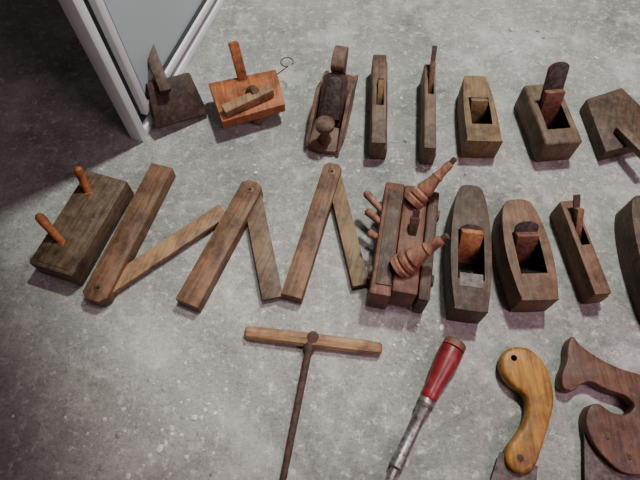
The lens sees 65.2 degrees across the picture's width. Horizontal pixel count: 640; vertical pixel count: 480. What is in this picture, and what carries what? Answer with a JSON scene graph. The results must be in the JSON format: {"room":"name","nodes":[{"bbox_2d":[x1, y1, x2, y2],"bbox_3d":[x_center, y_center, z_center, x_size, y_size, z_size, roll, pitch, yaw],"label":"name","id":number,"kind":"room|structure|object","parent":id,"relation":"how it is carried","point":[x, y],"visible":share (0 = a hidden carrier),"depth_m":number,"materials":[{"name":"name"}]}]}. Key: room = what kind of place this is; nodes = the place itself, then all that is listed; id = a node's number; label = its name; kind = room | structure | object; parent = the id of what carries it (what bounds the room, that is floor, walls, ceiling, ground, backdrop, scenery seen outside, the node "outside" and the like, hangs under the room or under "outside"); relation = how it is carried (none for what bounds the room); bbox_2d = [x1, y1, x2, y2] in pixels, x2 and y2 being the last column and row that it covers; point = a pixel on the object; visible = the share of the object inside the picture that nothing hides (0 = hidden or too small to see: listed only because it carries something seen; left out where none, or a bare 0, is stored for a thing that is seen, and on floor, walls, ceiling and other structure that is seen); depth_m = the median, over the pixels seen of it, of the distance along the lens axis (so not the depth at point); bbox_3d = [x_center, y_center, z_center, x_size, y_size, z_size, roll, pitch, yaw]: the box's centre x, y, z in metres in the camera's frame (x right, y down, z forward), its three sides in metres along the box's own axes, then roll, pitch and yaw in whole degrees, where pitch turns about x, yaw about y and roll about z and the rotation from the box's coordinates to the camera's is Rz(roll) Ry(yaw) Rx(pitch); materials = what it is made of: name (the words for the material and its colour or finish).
{"room":"woodworking shop","nodes":[
{"label":"woodworking shop","id":0,"kind":"room"},
{"bbox_2d":[0,0,639,479],"bbox_3d":[0.000,0.340,0.668,6.000,0.001,6.000,0,63,0],"label":"floor","id":1,"kind":"structure","parent":0,"point":[343,432],"depth_m":0.82,"materials":[{"name":"concrete"}]},
{"bbox_2d":[30,166,133,284],"bbox_3d":[-0.392,-0.033,0.811,0.082,0.084,0.184,16,64,8],"label":"block","id":2,"kind":"object","parent":1,"relation":"on","point":[71,247],"visible":1,"depth_m":0.81,"materials":[{"name":"brown wood"}]},
{"bbox_2d":[58,0,224,141],"bbox_3d":[-0.242,-0.663,0.646,0.046,0.950,0.620,15,64,8],"label":"window","id":3,"kind":"structure","parent":1,"relation":"on","point":[118,37],"depth_m":0.86,"materials":[{"name":"white plastic"}]},
{"bbox_2d":[83,163,224,306],"bbox_3d":[-0.254,0.001,0.826,0.165,0.028,0.262,14,64,7],"label":"wooden sliding bevel","id":4,"kind":"object","parent":1,"relation":"on","point":[118,267],"visible":1,"depth_m":0.82,"materials":[{"name":"brown wood"}]},
{"bbox_2d":[146,44,207,128],"bbox_3d":[-0.285,-0.284,0.924,0.102,0.120,0.115,-27,66,-13],"label":"gauge","id":5,"kind":"object","parent":1,"relation":"on","point":[174,99],"visible":0.89,"depth_m":0.92,"materials":[{"name":"brown wood"}]},
{"bbox_2d":[176,180,282,312],"bbox_3d":[-0.108,0.021,0.815,0.149,0.028,0.241,20,65,10],"label":"wooden sliding bevel","id":6,"kind":"object","parent":1,"relation":"on","point":[246,208],"visible":1,"depth_m":0.81,"materials":[{"name":"brown wood"}]},
{"bbox_2d":[208,41,293,127],"bbox_3d":[-0.123,-0.290,0.930,0.167,0.102,0.141,-11,64,-5],"label":"gauge","id":7,"kind":"object","parent":1,"relation":"on","point":[244,98],"visible":1,"depth_m":0.92,"materials":[{"name":"orange wood"}]},
{"bbox_2d":[244,326,382,479],"bbox_3d":[-0.025,0.254,0.699,0.208,0.027,0.258,6,63,3],"label":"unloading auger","id":8,"kind":"object","parent":1,"relation":"on","point":[311,340],"visible":1,"depth_m":0.74,"materials":[{"name":"brown wood"}]},
{"bbox_2d":[0,1,638,479],"bbox_3d":[0.190,-0.240,0.961,1.781,0.005,1.503,0,63,0],"label":"debris","id":9,"kind":"object","parent":1,"relation":"on","point":[160,447],"visible":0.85,"depth_m":0.73,"materials":[{"name":"stone"}]},
{"bbox_2d":[281,162,368,303],"bbox_3d":[0.036,-0.008,0.830,0.127,0.028,0.259,14,64,7],"label":"wooden sliding bevel","id":10,"kind":"object","parent":1,"relation":"on","point":[330,190],"visible":1,"depth_m":0.82,"materials":[{"name":"brown wood"}]},
{"bbox_2d":[305,45,357,154],"bbox_3d":[0.024,-0.266,0.920,0.070,0.102,0.196,11,64,5],"label":"plane","id":11,"kind":"object","parent":1,"relation":"on","point":[333,99],"visible":1,"depth_m":0.91,"materials":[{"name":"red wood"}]},
{"bbox_2d":[369,54,387,159],"bbox_3d":[0.111,-0.257,0.937,0.031,0.063,0.215,3,63,2],"label":"plane","id":12,"kind":"object","parent":1,"relation":"on","point":[378,87],"visible":1,"depth_m":0.91,"materials":[{"name":"brown wood"}]},
{"bbox_2d":[363,157,456,312],"bbox_3d":[0.126,-0.015,0.780,0.135,0.124,0.223,9,63,5],"label":"plane","id":13,"kind":"object","parent":1,"relation":"on","point":[400,273],"visible":1,"depth_m":0.76,"materials":[{"name":"brown wood"}]},
{"bbox_2d":[385,336,465,479],"bbox_3d":[0.142,0.247,0.696,0.036,0.036,0.253,26,66,13],"label":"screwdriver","id":14,"kind":"object","parent":1,"relation":"on","point":[448,357],"visible":1,"depth_m":0.70,"materials":[{"name":"red paint"}]},
{"bbox_2d":[419,46,436,164],"bbox_3d":[0.203,-0.249,0.920,0.025,0.088,0.209,5,63,2],"label":"plane","id":15,"kind":"object","parent":1,"relation":"on","point":[427,143],"visible":1,"depth_m":0.91,"materials":[{"name":"brown wood"}]},
{"bbox_2d":[443,185,491,323],"bbox_3d":[0.235,0.016,0.796,0.063,0.067,0.220,7,63,3],"label":"plane","id":16,"kind":"object","parent":1,"relation":"on","point":[469,245],"visible":0.99,"depth_m":0.78,"materials":[{"name":"brown wood"}]},
{"bbox_2d":[457,76,502,157],"bbox_3d":[0.290,-0.232,0.928,0.064,0.057,0.154,1,63,1],"label":"plane","id":17,"kind":"object","parent":1,"relation":"on","point":[479,134],"visible":1,"depth_m":0.91,"materials":[{"name":"brown wood"}]},
{"bbox_2d":[490,347,553,479],"bbox_3d":[0.276,0.267,0.690,0.080,0.025,0.242,15,64,7],"label":"saw","id":18,"kind":"object","parent":1,"relation":"on","point":[520,369],"visible":1,"depth_m":0.69,"materials":[{"name":"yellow wood"}]},
{"bbox_2d":[492,199,558,311],"bbox_3d":[0.323,0.019,0.790,0.071,0.075,0.174,-1,63,-1],"label":"plane","id":19,"kind":"object","parent":1,"relation":"on","point":[519,235],"visible":1,"depth_m":0.78,"materials":[{"name":"brown wood"}]},
{"bbox_2d":[515,61,581,161],"bbox_3d":[0.417,-0.233,0.890,0.067,0.125,0.140,-5,63,-3],"label":"plane","id":20,"kind":"object","parent":1,"relation":"on","point":[550,130],"visible":1,"depth_m":0.89,"materials":[{"name":"brown wood"}]},
{"bbox_2d":[550,194,610,303],"bbox_3d":[0.419,0.012,0.796,0.031,0.071,0.166,-5,63,-3],"label":"plane","id":21,"kind":"object","parent":1,"relation":"on","point":[585,268],"visible":1,"depth_m":0.79,"materials":[{"name":"brown wood"}]},
{"bbox_2d":[555,337,639,479],"bbox_3d":[0.415,0.264,0.692,0.157,0.026,0.260,0,63,0],"label":"handsaw","id":22,"kind":"object","parent":1,"relation":"on","point":[611,440],"visible":1,"depth_m":0.69,"materials":[{"name":"brown wood"}]},
{"bbox_2d":[580,88,639,160],"bbox_3d":[0.558,-0.208,0.919,0.105,0.052,0.182,-2,63,-1],"label":"gauge","id":23,"kind":"object","parent":1,"relation":"on","point":[611,120],"visible":1,"depth_m":0.92,"materials":[{"name":"brown wood"}]},
{"bbox_2d":[614,195,639,321],"bbox_3d":[0.527,0.026,0.788,0.070,0.073,0.205,2,63,1],"label":"plane","id":24,"kind":"object","parent":1,"relation":"on","point":[627,220],"visible":1,"depth_m":0.80,"materials":[{"name":"brown wood"}]}
]}

